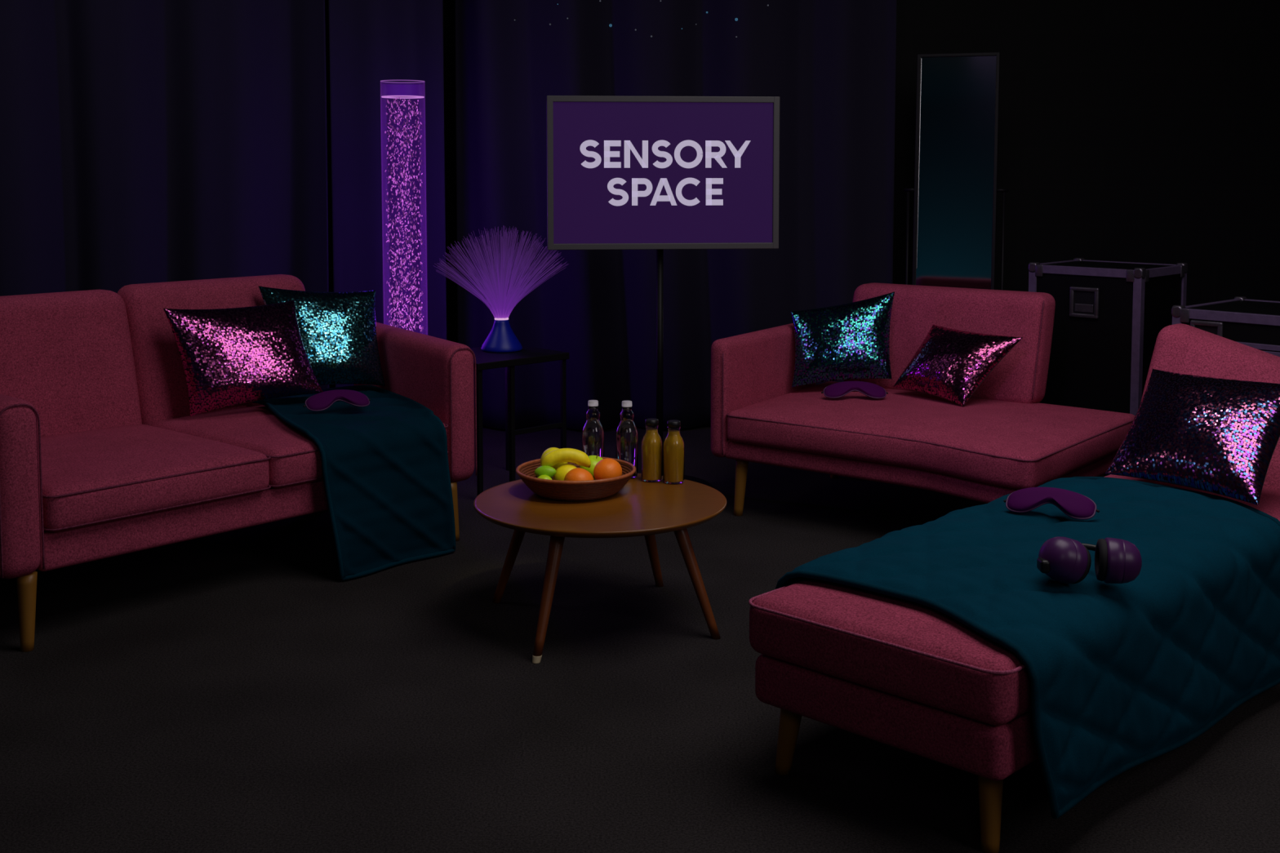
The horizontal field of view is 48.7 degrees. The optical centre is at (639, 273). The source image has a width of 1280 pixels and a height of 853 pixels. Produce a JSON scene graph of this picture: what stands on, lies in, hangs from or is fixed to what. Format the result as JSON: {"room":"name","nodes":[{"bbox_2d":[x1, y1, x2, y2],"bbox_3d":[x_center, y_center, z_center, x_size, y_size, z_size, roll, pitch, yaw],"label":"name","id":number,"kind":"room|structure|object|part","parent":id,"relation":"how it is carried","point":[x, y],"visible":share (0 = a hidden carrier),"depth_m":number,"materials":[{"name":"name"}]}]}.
{"room":"sensory room","nodes":[
{"label":"sensory room","id":0,"kind":"room"},
{"bbox_2d":[0,424,1279,852],"bbox_3d":[0.100,1.262,3.156,8.600,0.100,10.100,0,4,0],"label":"floor","id":1,"kind":"structure","parent":0,"point":[225,692],"depth_m":3.69,"materials":[{"name":"grey carpet"}]},
{"bbox_2d":[0,0,328,389],"bbox_3d":[-2.871,-0.758,7.480,2.457,3.235,0.240,0,4,0],"label":"curtain","id":2,"kind":"object","parent":1,"relation":"on","point":[142,141],"visible":0.57,"depth_m":7.51,"materials":[{"name":"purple fabric"}]},
{"bbox_2d":[0,274,477,652],"bbox_3d":[-1.552,0.556,5.250,1.115,0.985,2.141,4,6,42],"label":"sofa","id":3,"kind":"object","parent":1,"relation":"on","point":[103,454],"visible":0.76,"depth_m":5.00,"materials":[{"name":"pink fabric"}]},
{"bbox_3d":[-2.194,0.616,4.494,1.028,0.532,0.155,4,6,42],"label":"arm","id":4,"kind":"part","parent":3,"relation":"part of","materials":[{"name":"pink fabric"}]},
{"bbox_3d":[-1.835,1.013,4.242,0.060,0.229,0.060,4,6,42],"label":"leg","id":5,"kind":"part","parent":3,"relation":"part of","materials":[{"name":"brown wood"}]},
{"bbox_2d":[0,288,142,437],"bbox_3d":[-2.215,0.393,5.122,0.279,0.617,0.795,4,6,42],"label":"cushion","id":6,"kind":"object","parent":3,"relation":"on","point":[76,357],"depth_m":5.17,"materials":[{"name":"pink fabric"}]},
{"bbox_2d":[38,424,269,532],"bbox_3d":[-1.818,0.664,4.785,0.879,0.156,0.797,4,6,42],"label":"seat cushion","id":7,"kind":"object","parent":3,"relation":"on","point":[95,477],"depth_m":4.58,"materials":[{"name":"pink fabric"}]},
{"bbox_3d":[-1.531,0.763,5.251,0.970,0.122,1.865,4,6,42],"label":"frame","id":8,"kind":"part","parent":3,"relation":"part of","materials":[{"name":"pink fabric"}]},
{"bbox_2d":[117,274,305,426],"bbox_3d":[-1.683,0.342,5.713,0.281,0.628,0.823,4,6,42],"label":"cushion","id":9,"kind":"object","parent":3,"relation":"on","point":[161,390],"depth_m":5.44,"materials":[{"name":"pink fabric"}]},
{"bbox_2d":[163,300,323,416],"bbox_3d":[-1.517,0.327,5.430,0.545,0.405,0.230,-4,6,-41],"label":"pillow","id":10,"kind":"object","parent":3,"relation":"on","point":[229,357],"visible":0.99,"depth_m":5.39,"materials":[{"name":"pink fabric"}]},
{"bbox_2d":[151,404,446,488],"bbox_3d":[-1.221,0.613,5.447,0.879,0.156,1.024,4,6,42],"label":"seat cushion","id":11,"kind":"object","parent":3,"relation":"on","point":[293,460],"depth_m":5.05,"materials":[{"name":"pink fabric"}]},
{"bbox_2d":[252,385,455,581],"bbox_3d":[-1.122,0.765,5.440,0.587,0.532,1.043,-2,5,-29],"label":"blanket","id":12,"kind":"object","parent":3,"relation":"on","point":[385,464],"visible":0.9,"depth_m":5.14,"materials":[{"name":"teal fabric"}]},
{"bbox_2d":[257,285,385,386],"bbox_3d":[-1.290,0.260,5.772,0.488,0.425,0.187,-2,5,-26],"label":"pillow","id":13,"kind":"object","parent":12,"relation":"on","point":[338,330],"visible":0.74,"depth_m":5.75,"materials":[{"name":"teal fabric"}]},
{"bbox_2d":[302,389,370,411],"bbox_3d":[-1.130,0.472,5.290,0.265,0.064,0.079,-3,5,-33],"label":"mask","id":14,"kind":"object","parent":12,"relation":"on","point":[322,401],"visible":1,"depth_m":5.28,"materials":[{"name":"purple fabric"}]},
{"bbox_3d":[-0.953,0.510,5.869,0.149,0.532,1.083,-3,5,-32],"label":"arm","id":15,"kind":"part","parent":3,"relation":"part of","materials":[{"name":"pink fabric"}]},
{"bbox_3d":[-0.733,0.919,5.462,0.060,0.229,0.062,4,6,42],"label":"leg","id":16,"kind":"part","parent":3,"relation":"part of","materials":[{"name":"brown wood"}]},
{"bbox_2d":[328,0,446,387],"bbox_3d":[-1.319,-0.752,7.393,0.602,3.235,0.089,0,4,0],"label":"curtain","id":17,"kind":"object","parent":1,"relation":"on","point":[371,42],"visible":0.62,"depth_m":7.40,"materials":[{"name":"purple fabric"}]},
{"bbox_2d":[380,79,424,332],"bbox_3d":[-1.149,-0.007,6.920,0.340,1.852,0.340,0,4,0],"label":"lamp","id":18,"kind":"object","parent":1,"relation":"on","point":[404,260],"visible":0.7,"depth_m":6.89,"materials":[{"name":"plastic"}]},
{"bbox_2d":[470,346,568,495],"bbox_3d":[-0.657,0.660,6.393,0.518,0.602,0.440,-4,6,-44],"label":"side table","id":19,"kind":"object","parent":1,"relation":"on","point":[527,355],"visible":0.54,"depth_m":6.22,"materials":[{"name":"black metal"}]},
{"bbox_3d":[-0.690,0.699,6.088,0.020,0.572,0.020,-4,6,-44],"label":"leg","id":20,"kind":"part","parent":19,"relation":"part of","materials":[{"name":"black metal"}]},
{"bbox_2d":[434,226,568,352],"bbox_3d":[-0.637,0.068,6.439,0.604,0.571,0.604,1,4,9],"label":"lamp","id":21,"kind":"object","parent":19,"relation":"on","point":[501,338],"visible":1,"depth_m":6.40,"materials":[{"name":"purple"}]},
{"bbox_3d":[-0.625,0.651,6.703,0.020,0.572,0.020,-4,6,-44],"label":"leg","id":22,"kind":"part","parent":19,"relation":"part of","materials":[{"name":"black metal"}]},
{"bbox_3d":[-0.562,0.689,6.211,0.020,0.572,0.020,-4,6,-44],"label":"leg","id":23,"kind":"part","parent":19,"relation":"part of","materials":[{"name":"black metal"}]},
{"bbox_3d":[-0.348,0.673,6.418,0.020,0.572,0.020,-4,6,-44],"label":"leg","id":24,"kind":"part","parent":19,"relation":"part of","materials":[{"name":"black metal"}]},
{"bbox_2d":[473,473,726,663],"bbox_3d":[-0.126,0.914,4.513,0.804,0.385,0.825,0,4,0],"label":"coffee table","id":25,"kind":"object","parent":1,"relation":"on","point":[641,508],"visible":0.91,"depth_m":4.35,"materials":[{"name":"brown wood"}]},
{"bbox_3d":[-0.412,0.916,4.657,0.166,0.359,0.044,2,5,27],"label":"leg","id":26,"kind":"part","parent":25,"relation":"part of","materials":[{"name":"brown wood"}]},
{"bbox_3d":[-0.273,0.942,4.193,0.044,0.339,0.179,2,5,27],"label":"leg","id":27,"kind":"part","parent":25,"relation":"part of","materials":[{"name":"brown wood"}]},
{"bbox_2d":[515,457,635,500],"bbox_3d":[-0.208,0.673,4.600,0.390,0.081,0.390,0,4,0],"label":"fruit bowl","id":28,"kind":"object","parent":25,"relation":"on","point":[553,489],"visible":0.68,"depth_m":4.46,"materials":[{"name":"wood"}]},
{"bbox_2d":[537,475,551,479],"bbox_3d":[-0.307,0.667,4.533,0.055,0.042,0.042,2,5,23],"label":"lime","id":29,"kind":"object","parent":28,"relation":"in","point":[543,477],"visible":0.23,"depth_m":4.52,"materials":[{"name":"green food"}]},
{"bbox_2d":[534,465,556,477],"bbox_3d":[-0.305,0.642,4.563,0.073,0.042,0.042,2,5,21],"label":"lime","id":30,"kind":"object","parent":28,"relation":"in","point":[549,471],"visible":0.98,"depth_m":4.55,"materials":[{"name":"green food"}]},
{"bbox_2d":[541,448,591,467],"bbox_3d":[-0.240,0.602,4.585,0.162,0.070,0.045,0,4,-6],"label":"banana","id":31,"kind":"object","parent":30,"relation":"on","point":[554,457],"visible":1,"depth_m":4.57,"materials":[{"name":"yellow food"}]},
{"bbox_2d":[540,447,567,469],"bbox_3d":[-0.283,0.620,4.661,0.088,0.092,0.088,2,5,27],"label":"banana","id":32,"kind":"object","parent":28,"relation":"in","point":[550,449],"visible":0.28,"depth_m":4.64,"materials":[{"name":"yellow food"}]},
{"bbox_2d":[553,463,576,480],"bbox_3d":[-0.239,0.659,4.594,0.083,0.082,0.082,-1,5,-15],"label":"lemon","id":33,"kind":"object","parent":28,"relation":"in","point":[562,470],"visible":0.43,"depth_m":4.57,"materials":[{"name":"yellow food"}]},
{"bbox_2d":[564,467,593,480],"bbox_3d":[-0.195,0.667,4.516,0.096,0.090,0.094,2,5,21],"label":"orange","id":34,"kind":"object","parent":28,"relation":"in","point":[578,473],"visible":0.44,"depth_m":4.49,"materials":[{"name":"orange food"}]},
{"bbox_2d":[579,453,603,479],"bbox_3d":[-0.153,0.641,4.668,0.092,0.092,0.093,2,5,27],"label":"apple","id":35,"kind":"object","parent":28,"relation":"in","point":[594,460],"visible":0.34,"depth_m":4.63,"materials":[{"name":"green food"}]},
{"bbox_2d":[593,457,622,479],"bbox_3d":[-0.104,0.644,4.578,0.093,0.088,0.092,2,5,24],"label":"orange","id":36,"kind":"object","parent":28,"relation":"in","point":[607,468],"visible":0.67,"depth_m":4.54,"materials":[{"name":"orange food"}]},
{"bbox_2d":[582,400,604,457],"bbox_3d":[-0.160,0.565,4.835,0.076,0.261,0.076,0,4,0],"label":"water bottle","id":37,"kind":"object","parent":25,"relation":"on","point":[593,433],"visible":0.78,"depth_m":4.81,"materials":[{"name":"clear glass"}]},
{"bbox_2d":[615,400,638,478],"bbox_3d":[-0.044,0.566,4.823,0.076,0.261,0.076,0,4,0],"label":"water bottle","id":38,"kind":"object","parent":25,"relation":"on","point":[626,437],"visible":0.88,"depth_m":4.80,"materials":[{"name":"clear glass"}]},
{"bbox_2d":[641,417,662,482],"bbox_3d":[0.040,0.596,4.772,0.072,0.209,0.072,0,4,0],"label":"juice bottle","id":39,"kind":"object","parent":25,"relation":"on","point":[651,442],"visible":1,"depth_m":4.75,"materials":[{"name":"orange glass"}]},
{"bbox_3d":[0.030,0.904,4.805,0.044,0.359,0.169,2,5,27],"label":"leg","id":40,"kind":"part","parent":25,"relation":"part of","materials":[{"name":"brown wood"}]},
{"bbox_2d":[662,419,684,484],"bbox_3d":[0.114,0.598,4.742,0.072,0.209,0.072,0,4,0],"label":"juice bottle","id":41,"kind":"object","parent":25,"relation":"on","point":[673,448],"visible":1,"depth_m":4.72,"materials":[{"name":"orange glass"}]},
{"bbox_3d":[0.170,0.938,4.364,0.175,0.359,0.044,2,5,27],"label":"leg","id":42,"kind":"part","parent":25,"relation":"part of","materials":[{"name":"brown wood"}]},
{"bbox_2d":[546,95,779,487],"bbox_3d":[0.098,0.095,6.284,1.018,1.745,0.460,0,4,-5],"label":"display sign","id":43,"kind":"object","parent":1,"relation":"on","point":[658,173],"visible":0.92,"depth_m":6.18,"materials":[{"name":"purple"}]},
{"bbox_3d":[0.088,0.955,6.349,0.460,0.022,0.460,0,4,-5],"label":"plate","id":44,"kind":"part","parent":43,"relation":"part of","materials":[{"name":"black metal"}]},
{"bbox_2d":[454,0,897,430],"bbox_3d":[0.190,-0.768,7.607,2.383,3.235,0.187,0,4,0],"label":"curtain","id":45,"kind":"object","parent":1,"relation":"on","point":[831,64],"visible":0.63,"depth_m":7.64,"materials":[{"name":"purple fabric"}]},
{"bbox_2d":[711,282,1134,515],"bbox_3d":[1.127,0.552,5.827,1.576,0.905,1.218,3,6,38],"label":"sofa","id":46,"kind":"object","parent":1,"relation":"on","point":[1002,441],"visible":0.78,"depth_m":5.72,"materials":[{"name":"pink fabric"}]},
{"bbox_3d":[0.421,0.882,5.856,0.058,0.242,0.058,3,6,38],"label":"leg","id":47,"kind":"part","parent":46,"relation":"part of","materials":[{"name":"brown wood"}]},
{"bbox_3d":[0.554,0.492,6.202,0.094,0.492,0.913,3,5,32],"label":"arm","id":48,"kind":"part","parent":46,"relation":"part of","materials":[{"name":"pink fabric"}]},
{"bbox_3d":[0.902,0.830,6.530,0.058,0.242,0.058,3,6,38],"label":"leg","id":49,"kind":"part","parent":46,"relation":"part of","materials":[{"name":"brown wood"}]},
{"bbox_2d":[791,291,894,386],"bbox_3d":[0.889,0.292,6.205,0.454,0.416,0.174,1,4,7],"label":"pillow","id":50,"kind":"object","parent":46,"relation":"on","point":[850,340],"visible":1,"depth_m":6.17,"materials":[{"name":"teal fabric"}]},
{"bbox_2d":[821,381,888,398],"bbox_3d":[0.907,0.492,5.973,0.283,0.064,0.087,0,4,3],"label":"mask","id":51,"kind":"object","parent":46,"relation":"on","point":[836,390],"visible":1,"depth_m":5.96,"materials":[{"name":"purple fabric"}]},
{"bbox_3d":[1.104,0.729,5.791,1.465,0.081,1.053,3,6,38],"label":"frame","id":52,"kind":"part","parent":46,"relation":"part of","materials":[{"name":"pink fabric"}]},
{"bbox_2d":[726,381,1134,489],"bbox_3d":[1.125,0.622,5.763,1.471,0.148,1.102,3,6,38],"label":"seat cushion","id":53,"kind":"object","parent":46,"relation":"on","point":[993,441],"depth_m":5.46,"materials":[{"name":"pink fabric"}]},
{"bbox_3d":[1.347,0.304,6.237,0.931,0.473,0.243,3,6,38],"label":"backrest","id":54,"kind":"part","parent":46,"relation":"part of","materials":[{"name":"pink fabric"}]},
{"bbox_2d":[893,324,1022,405],"bbox_3d":[1.312,0.384,5.931,0.220,0.292,0.531,-4,6,-41],"label":"pillow","id":55,"kind":"object","parent":46,"relation":"on","point":[949,364],"visible":1,"depth_m":5.86,"materials":[{"name":"purple fabric"}]},
{"bbox_2d":[903,52,1008,289],"bbox_3d":[1.657,-0.137,7.450,0.538,2.029,0.440,1,5,18],"label":"mirror","id":56,"kind":"object","parent":1,"relation":"on","point":[955,189],"visible":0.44,"depth_m":7.40,"materials":[{"name":"black mirror"}]},
{"bbox_3d":[1.423,0.202,7.553,0.016,1.298,0.016,1,5,18],"label":"post","id":57,"kind":"part","parent":56,"relation":"part of","materials":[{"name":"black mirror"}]},
{"bbox_3d":[1.428,-0.442,7.491,0.060,0.018,0.018,3,6,37],"label":"pivot knob","id":58,"kind":"part","parent":56,"relation":"part of","materials":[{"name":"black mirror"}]},
{"bbox_3d":[1.880,-0.431,7.345,0.060,0.018,0.018,0,4,-1],"label":"pivot knob","id":59,"kind":"part","parent":56,"relation":"part of","materials":[{"name":"black metal"}]},
{"bbox_3d":[1.891,0.214,7.402,0.016,1.298,0.016,1,5,18],"label":"post","id":60,"kind":"part","parent":56,"relation":"part of","materials":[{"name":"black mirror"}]},
{"bbox_2d":[748,323,1279,852],"bbox_3d":[1.337,0.705,3.959,0.769,0.887,2.460,4,6,44],"label":"chaise longue","id":61,"kind":"object","parent":1,"relation":"on","point":[905,675],"visible":0.44,"depth_m":3.12,"materials":[{"name":"pink fabric"}]},
{"bbox_3d":[0.360,1.103,3.377,0.065,0.181,0.063,4,6,44],"label":"leg","id":62,"kind":"part","parent":61,"relation":"part of","materials":[{"name":"brown wood"}]},
{"bbox_3d":[1.296,0.914,3.939,0.671,0.119,2.296,4,6,44],"label":"frame","id":63,"kind":"part","parent":61,"relation":"part of","materials":[{"name":"pink fabric"}]},
{"bbox_3d":[0.744,1.132,3.010,0.061,0.181,0.067,4,6,44],"label":"leg","id":64,"kind":"part","parent":61,"relation":"part of","materials":[{"name":"brown wood"}]},
{"bbox_2d":[749,474,1279,725],"bbox_3d":[1.193,0.778,3.822,0.699,0.166,2.040,4,6,44],"label":"seat cushion","id":65,"kind":"object","parent":61,"relation":"on","point":[908,655],"depth_m":3.10,"materials":[{"name":"pink fabric"}]},
{"bbox_2d":[775,476,1279,819],"bbox_3d":[1.071,0.892,3.691,0.818,0.452,1.530,4,6,44],"label":"blanket","id":66,"kind":"object","parent":61,"relation":"on","point":[1123,677],"visible":0.88,"depth_m":3.37,"materials":[{"name":"teal fabric"}]},
{"bbox_2d":[1003,487,1099,519],"bbox_3d":[1.111,0.618,3.830,0.256,0.067,0.072,2,5,27],"label":"mask","id":67,"kind":"object","parent":66,"relation":"on","point":[1075,505],"visible":1,"depth_m":3.82,"materials":[{"name":"purple fabric"}]},
{"bbox_2d":[1036,536,1142,583],"bbox_3d":[1.025,0.657,3.260,0.235,0.110,0.164,0,4,0],"label":"headphones","id":68,"kind":"object","parent":66,"relation":"on","point":[1064,560],"visible":1,"depth_m":3.20,"materials":[{"name":"purple plastic"}]},
{"bbox_2d":[1038,536,1091,583],"bbox_3d":[0.970,0.658,3.241,0.114,0.110,0.111,0,4,0],"label":"ear cup","id":69,"kind":"object","parent":68,"relation":"on","point":[1064,560],"depth_m":3.20,"materials":[{"name":"purple plastic"}]},
{"bbox_2d":[1094,537,1142,583],"bbox_3d":[1.091,0.656,3.231,0.103,0.103,0.105,0,4,0],"label":"ear cup","id":70,"kind":"object","parent":68,"relation":"on","point":[1117,561],"depth_m":3.19,"materials":[{"name":"purple plastic"}]},
{"bbox_2d":[1105,368,1279,505],"bbox_3d":[1.710,0.478,4.311,0.368,0.301,0.625,-3,5,-34],"label":"pillow","id":71,"kind":"object","parent":66,"relation":"on","point":[1219,436],"visible":1,"depth_m":4.21,"materials":[{"name":"purple fabric"}]},
{"bbox_3d":[2.022,0.491,4.670,0.740,0.571,0.450,4,6,44],"label":"backrest","id":72,"kind":"part","parent":61,"relation":"part of","materials":[{"name":"pink fabric"}]},
{"bbox_2d":[1027,257,1188,476],"bbox_3d":[2.102,0.450,6.397,0.534,0.997,0.474,4,6,44],"label":"flight case","id":73,"kind":"object","parent":1,"relation":"on","point":[1109,317],"visible":0.58,"depth_m":6.19,"materials":[{"name":"black laminate"}]},
{"bbox_3d":[1.778,0.456,6.416,0.036,0.983,0.036,4,6,44],"label":"edge trim","id":74,"kind":"part","parent":73,"relation":"part of","materials":[{"name":"metal"}]},
{"bbox_3d":[1.923,-0.034,6.537,0.024,0.036,0.455,4,6,44],"label":"edge trim","id":75,"kind":"part","parent":73,"relation":"part of","materials":[{"name":"metal"}]},
{"bbox_3d":[1.946,0.154,6.204,0.085,0.036,0.005,4,6,44],"label":"latch plate","id":76,"kind":"part","parent":73,"relation":"part of","materials":[{"name":"silver metal"}]},
{"bbox_3d":[1.947,0.129,6.202,0.135,0.135,0.015,4,6,44],"label":"latch dish","id":77,"kind":"part","parent":73,"relation":"part of","materials":[{"name":"metal"}]},
{"bbox_3d":[1.951,-0.008,6.205,0.519,0.036,0.024,4,6,44],"label":"edge trim","id":78,"kind":"part","parent":73,"relation":"part of","materials":[{"name":"metal"}]},
{"bbox_3d":[2.256,-0.032,6.519,0.519,0.036,0.024,4,6,44],"label":"edge trim","id":79,"kind":"part","parent":73,"relation":"part of","materials":[{"name":"metal"}]},
{"bbox_3d":[2.131,0.482,6.076,0.036,0.983,0.036,4,6,44],"label":"edge trim","id":80,"kind":"part","parent":73,"relation":"part of","materials":[{"name":"metal"}]},
{"bbox_3d":[2.284,-0.007,6.188,0.024,0.036,0.455,4,6,44],"label":"edge trim","id":81,"kind":"part","parent":73,"relation":"part of","materials":[{"name":"metal"}]},
{"bbox_3d":[2.428,0.458,6.382,0.036,0.983,0.036,4,6,44],"label":"edge trim","id":82,"kind":"part","parent":73,"relation":"part of","materials":[{"name":"metal"}]},
{"bbox_2d":[1171,296,1279,356],"bbox_3d":[2.526,0.580,5.363,0.580,0.897,0.815,-4,6,-43],"label":"flight case","id":83,"kind":"object","parent":1,"relation":"on","point":[1254,323],"visible":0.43,"depth_m":5.29,"materials":[{"name":"black laminate"}]},
{"bbox_3d":[2.069,0.579,5.466,0.036,0.883,0.036,-4,6,-43],"label":"edge trim","id":84,"kind":"part","parent":83,"relation":"part of","materials":[{"name":"metal"}]},
{"bbox_3d":[2.137,0.243,5.340,0.015,0.125,0.125,-4,6,-43],"label":"latch dish","id":85,"kind":"part","parent":83,"relation":"part of","materials":[{"name":"metal"}]},
{"bbox_3d":[2.260,0.137,5.618,0.560,0.036,0.024,-4,6,-43],"label":"edge trim","id":86,"kind":"part","parent":83,"relation":"part of","materials":[{"name":"metal"}]},
{"bbox_3d":[2.329,0.174,5.147,0.024,0.036,0.800,-4,6,-43],"label":"edge trim","id":87,"kind":"part","parent":83,"relation":"part of","materials":[{"name":"metal"}]},
{"bbox_3d":[2.324,0.274,5.151,0.016,0.020,0.800,-4,6,-43],"label":"lid trim","id":88,"kind":"part","parent":83,"relation":"part of","materials":[{"name":"metal"}]},
{"bbox_3d":[2.727,0.145,5.517,0.024,0.036,0.800,-4,6,-43],"label":"edge trim","id":89,"kind":"part","parent":83,"relation":"part of","materials":[{"name":"metal"}]},
{"bbox_3d":[2.324,0.298,5.153,0.016,0.021,0.800,-4,6,-43],"label":"lid trim","id":90,"kind":"part","parent":83,"relation":"part of","materials":[{"name":"metal"}]},
{"bbox_2d":[324,0,1279,388],"bbox_3d":[0.100,-0.875,8.107,8.600,3.600,0.100,0,4,0],"label":"wall","id":91,"kind":"structure","parent":0,"point":[1130,131],"depth_m":8.06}
]}

